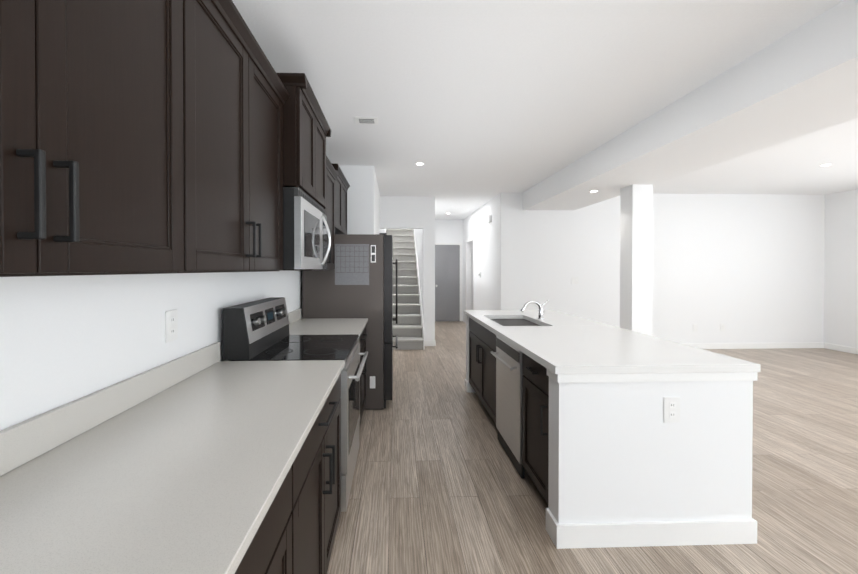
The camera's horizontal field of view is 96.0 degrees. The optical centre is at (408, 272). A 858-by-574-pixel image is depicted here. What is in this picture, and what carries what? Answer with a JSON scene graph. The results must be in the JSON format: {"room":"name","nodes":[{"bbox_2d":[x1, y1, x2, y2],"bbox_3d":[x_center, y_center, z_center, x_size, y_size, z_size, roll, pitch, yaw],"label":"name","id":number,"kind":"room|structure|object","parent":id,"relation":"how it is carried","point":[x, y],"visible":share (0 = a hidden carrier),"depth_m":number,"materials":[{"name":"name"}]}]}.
{"room":"kitchen","nodes":[
{"label":"kitchen","id":0,"kind":"room"},
{"bbox_2d":[0,271,302,430],"bbox_3d":[-1.044,0.040,0.868,0.150,2.700,8.300,0,1,-2],"label":"wall","id":1,"kind":"structure","parent":0,"point":[64,340],"depth_m":1.23,"materials":[{"name":"paint"}]},
{"bbox_2d":[0,0,203,276],"bbox_3d":[-0.784,-0.438,0.627,0.347,0.890,1.012,0,1,-2],"label":"upper cabinet","id":2,"kind":"object","parent":1,"relation":"attached to","point":[159,136],"depth_m":0.79,"materials":[{"name":"brown wood"}]},
{"bbox_2d":[0,308,299,475],"bbox_3d":[-0.959,0.424,0.952,0.020,0.099,5.596,0,1,-2],"label":"backsplash","id":3,"kind":"structure","parent":1,"relation":"attached to","point":[20,443],"depth_m":1.16,"materials":[{"name":"white stone"}]},
{"bbox_2d":[165,309,177,342],"bbox_3d":[-0.990,0.223,1.612,0.008,0.128,0.082,0,1,-2],"label":"outlet","id":4,"kind":"object","parent":1,"relation":"attached to","point":[171,325],"visible":1,"depth_m":1.60,"materials":[{"name":"plastic"}]},
{"bbox_2d":[204,0,287,272],"bbox_3d":[-0.815,-0.446,1.516,0.347,0.890,1.010,0,1,-2],"label":"upper cabinet","id":5,"kind":"object","parent":1,"relation":"attached to","point":[244,107],"depth_m":1.47,"materials":[{"name":"brown wood"}]},
{"bbox_2d":[272,76,319,203],"bbox_3d":[-0.798,-0.727,2.245,0.432,0.540,0.448,0,1,-2],"label":"upper cabinet","id":6,"kind":"object","parent":1,"relation":"attached to","point":[301,118],"depth_m":2.05,"materials":[{"name":"brown wood"}]},
{"bbox_2d":[283,187,330,268],"bbox_3d":[-0.768,-0.235,2.416,0.502,0.433,0.772,0,1,-2],"label":"microwave","id":7,"kind":"object","parent":6,"relation":"attached to","point":[306,230],"visible":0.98,"depth_m":2.09,"materials":[{"name":"metal"}]},
{"bbox_2d":[288,168,335,270],"bbox_3d":[-0.876,-0.461,3.272,0.347,0.890,0.936,0,1,-2],"label":"upper cabinet","id":8,"kind":"object","parent":1,"relation":"attached to","point":[331,214],"depth_m":3.60,"materials":[{"name":"brown wood"}]},
{"bbox_2d":[319,120,327,211],"bbox_3d":[-0.809,-0.730,2.575,0.432,0.540,0.448,0,1,-2],"label":"upper cabinet","id":9,"kind":"object","parent":1,"relation":"attached to","point":[323,131],"depth_m":2.74,"materials":[{"name":"brown wood"}]},
{"bbox_2d":[328,164,343,233],"bbox_3d":[-0.901,-0.726,4.010,0.347,0.575,0.542,0,1,-2],"label":"upper cabinet","id":10,"kind":"object","parent":1,"relation":"attached to","point":[339,179],"depth_m":4.12,"materials":[{"name":"brown wood"}]},
{"bbox_2d":[344,184,347,233],"bbox_3d":[-0.916,-0.729,4.436,0.347,0.575,0.542,0,1,-2],"label":"upper cabinet","id":11,"kind":"object","parent":1,"relation":"attached to","point":[345,185],"depth_m":4.61,"materials":[{"name":"brown wood"}]},
{"bbox_2d":[339,165,374,233],"bbox_3d":[-0.778,0.004,4.954,0.665,2.700,0.150,0,1,-2],"label":"wall","id":12,"kind":"structure","parent":0,"point":[361,202],"depth_m":4.88,"materials":[{"name":"paint"}]},
{"bbox_2d":[375,173,384,233],"bbox_3d":[-0.655,-1.331,8.849,0.150,5.300,7.650,0,1,-2],"label":"wall","id":13,"kind":"structure","parent":0,"point":[378,230],"depth_m":5.86,"materials":[{"name":"paint"}]},
{"bbox_2d":[380,196,422,228],"bbox_3d":[-0.129,-1.080,7.003,0.775,0.570,0.120,0,1,-2],"label":"wall","id":14,"kind":"structure","parent":0,"point":[401,212],"depth_m":6.94,"materials":[{"name":"paint"}]},
{"bbox_2d":[415,196,434,340],"bbox_3d":[0.266,-0.040,9.843,0.210,2.700,5.750,0,1,-2],"label":"wall","id":15,"kind":"structure","parent":0,"point":[425,241],"depth_m":6.97,"materials":[{"name":"paint"}]},
{"bbox_2d":[435,220,472,320],"bbox_3d":[1.048,-0.044,10.320,1.385,2.700,0.150,0,1,-2],"label":"wall","id":16,"kind":"structure","parent":0,"point":[448,231],"depth_m":10.24,"materials":[{"name":"paint"}]},
{"bbox_2d":[435,245,459,320],"bbox_3d":[1.000,0.287,10.193,0.690,2.020,0.100,0,1,-2],"label":"hall door","id":17,"kind":"structure","parent":16,"relation":"in","point":[447,282],"depth_m":10.21,"materials":[{"name":"grey paint"}]},
{"bbox_2d":[435,243,461,320],"bbox_3d":[0.999,0.262,10.233,0.810,2.090,0.020,0,1,-2],"label":"door frame","id":18,"kind":"structure","parent":16,"relation":"attached to","point":[460,244],"depth_m":10.23,"materials":[{"name":"paint"}]},
{"bbox_2d":[463,194,498,321],"bbox_3d":[1.564,-0.028,8.492,0.120,2.700,3.540,0,1,-2],"label":"wall","id":19,"kind":"structure","parent":0,"point":[486,262],"depth_m":7.89,"materials":[{"name":"paint"}]},
{"bbox_2d":[465,237,473,323],"bbox_3d":[1.465,0.255,9.336,0.018,2.120,0.970,0,1,-2],"label":"door frame","id":20,"kind":"structure","parent":19,"relation":"attached to","point":[468,240],"depth_m":9.75,"materials":[{"name":"paint"}]},
{"bbox_2d":[487,215,491,222],"bbox_3d":[1.524,-1.002,7.301,0.040,0.130,0.180,0,1,-2],"label":"door chime","id":21,"kind":"object","parent":19,"relation":"attached to","point":[489,218],"visible":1,"depth_m":7.22,"materials":[{"name":"white plastic"}]},
{"bbox_2d":[232,0,857,219],"bbox_3d":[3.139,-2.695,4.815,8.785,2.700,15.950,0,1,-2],"label":"ceiling","id":22,"kind":"structure","parent":0,"point":[473,105],"depth_m":2.67,"materials":[{"name":"white paint"}]},
{"bbox_2d":[354,117,377,124],"bbox_3d":[-0.371,-1.327,3.390,0.200,0.010,0.170,0,1,-2],"label":"ceiling vent","id":23,"kind":"object","parent":22,"relation":"in","point":[366,120],"visible":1,"depth_m":3.38,"materials":[{"name":"metal"}]},
{"bbox_2d":[523,0,857,209],"bbox_3d":[2.560,-1.168,1.802,0.890,0.300,9.640,0,1,-2],"label":"soffit","id":24,"kind":"structure","parent":22,"relation":"attached to","point":[802,80],"depth_m":2.69,"materials":[{"name":"paint"}]},
{"bbox_2d":[327,321,857,573],"bbox_3d":[3.139,1.395,4.852,8.785,0.080,15.950,0,1,-2],"label":"floor","id":25,"kind":"structure","parent":0,"point":[440,485],"depth_m":2.46,"materials":[{"name":"brown wood"}]},
{"bbox_2d":[236,448,303,573],"bbox_3d":[-0.632,0.948,0.592,0.647,0.887,1.090,0,1,-2],"label":"base cabinet","id":26,"kind":"object","parent":25,"relation":"on","point":[279,547],"depth_m":1.01,"materials":[{"name":"wood"}]},
{"bbox_2d":[223,297,367,513],"bbox_3d":[-0.647,0.781,2.429,0.732,1.190,0.772,0,1,-2],"label":"range","id":27,"kind":"object","parent":25,"relation":"on","point":[257,330],"visible":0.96,"depth_m":2.21,"materials":[{"name":"silver metal"}]},
{"bbox_2d":[304,372,340,573],"bbox_3d":[-0.665,0.940,1.523,0.647,0.887,1.023,0,1,-2],"label":"base cabinet","id":28,"kind":"object","parent":25,"relation":"on","point":[322,453],"depth_m":1.52,"materials":[{"name":"wood"}]},
{"bbox_2d":[0,360,343,573],"bbox_3d":[-0.606,0.495,0.099,0.667,0.028,3.867,0,1,-2],"label":"countertop","id":29,"kind":"structure","parent":28,"relation":"on","point":[185,480],"depth_m":0.89,"materials":[{"name":"white stone"}]},
{"bbox_2d":[302,233,397,409],"bbox_3d":[-0.590,0.485,4.243,0.931,1.750,0.912,0,1,-2],"label":"refrigerator","id":30,"kind":"object","parent":25,"relation":"on","point":[357,282],"visible":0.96,"depth_m":3.79,"materials":[{"name":"black metal"}]},
{"bbox_2d":[344,324,366,423],"bbox_3d":[-0.726,0.924,3.291,0.647,0.887,0.934,0,1,-2],"label":"base cabinet","id":31,"kind":"object","parent":25,"relation":"on","point":[362,338],"depth_m":3.37,"materials":[{"name":"wood"}]},
{"bbox_2d":[289,318,367,335],"bbox_3d":[-0.716,0.467,3.288,0.667,0.028,0.943,0,1,-2],"label":"countertop","id":32,"kind":"structure","parent":31,"relation":"on","point":[332,326],"depth_m":3.23,"materials":[{"name":"white stone"}]},
{"bbox_2d":[385,229,424,349],"bbox_3d":[-0.217,-0.284,9.564,0.771,3.193,5.890,0,1,-2],"label":"stair","id":33,"kind":"structure","parent":25,"relation":"on","point":[408,330],"depth_m":7.86,"materials":[{"name":"carpet"}]},
{"bbox_2d":[465,316,760,548],"bbox_3d":[1.187,0.931,3.229,1.079,0.875,2.580,0,1,-2],"label":"kitchen island","id":34,"kind":"object","parent":25,"relation":"on","point":[598,450],"depth_m":1.96,"materials":[{"name":"paint"}]},
{"bbox_2d":[464,310,759,371],"bbox_3d":[1.206,0.474,3.226,1.051,0.040,2.590,0,1,-2],"label":"island countertop","id":35,"kind":"structure","parent":34,"relation":"on","point":[561,341],"depth_m":2.37,"materials":[{"name":"white stone"}]},
{"bbox_2d":[488,316,535,323],"bbox_3d":[0.996,0.586,3.651,0.450,0.216,0.800,0,1,-2],"label":"sink","id":36,"kind":"object","parent":35,"relation":"in","point":[499,319],"depth_m":3.90,"materials":[{"name":"grey metal"}]},
{"bbox_2d":[520,300,547,319],"bbox_3d":[1.200,0.355,3.686,0.277,0.189,0.060,0,1,-2],"label":"faucet","id":37,"kind":"object","parent":35,"relation":"on","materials":[{"name":"silver metal"}]},
{"bbox_2d":[664,397,679,422],"bbox_3d":[1.330,0.695,1.951,0.082,0.128,0.008,0,1,-2],"label":"outlet","id":38,"kind":"object","parent":34,"relation":"attached to","point":[671,409],"visible":1,"depth_m":1.95,"materials":[{"name":"plastic"}]},
{"bbox_2d":[620,184,652,335],"bbox_3d":[2.780,0.156,4.728,0.250,2.400,0.250,0,1,-2],"label":"post","id":39,"kind":"object","parent":25,"relation":"on","point":[636,257],"visible":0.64,"depth_m":4.61,"materials":[{"name":"paint"}]},
{"bbox_2d":[499,192,824,342],"bbox_3d":[4.515,-0.013,6.763,5.900,2.700,0.120,0,1,-2],"label":"wall","id":40,"kind":"structure","parent":0,"point":[746,268],"depth_m":6.72,"materials":[{"name":"paint"}]},
{"bbox_2d":[693,324,697,331],"bbox_3d":[4.987,0.968,6.723,0.082,0.128,0.008,0,1,-2],"label":"outlet","id":41,"kind":"object","parent":40,"relation":"attached to","point":[695,327],"visible":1,"depth_m":6.72,"materials":[{"name":"paint"}]},
{"bbox_2d":[720,324,724,330],"bbox_3d":[5.477,0.968,6.740,0.082,0.128,0.008,0,1,-2],"label":"outlet","id":42,"kind":"object","parent":40,"relation":"attached to","point":[722,327],"visible":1,"depth_m":6.74,"materials":[{"name":"paint"}]},
{"bbox_2d":[681,342,823,348],"bbox_3d":[4.429,1.288,6.704,5.722,0.100,0.017,0,1,-2],"label":"baseboard","id":43,"kind":"structure","parent":40,"relation":"attached to","point":[812,344],"depth_m":6.75,"materials":[{"name":"paint"}]},
{"bbox_2d":[824,189,857,347],"bbox_3d":[7.560,0.031,1.911,0.150,2.700,9.790,0,1,-2],"label":"wall","id":44,"kind":"structure","parent":0,"point":[841,277],"depth_m":6.54,"materials":[{"name":"paint"}]},
{"bbox_2d":[824,343,857,353],"bbox_3d":[7.476,1.330,1.994,0.014,0.100,9.640,0,1,-2],"label":"baseboard","id":45,"kind":"structure","parent":44,"relation":"attached to","point":[852,350],"depth_m":6.53,"materials":[{"name":"paint"}]}
]}

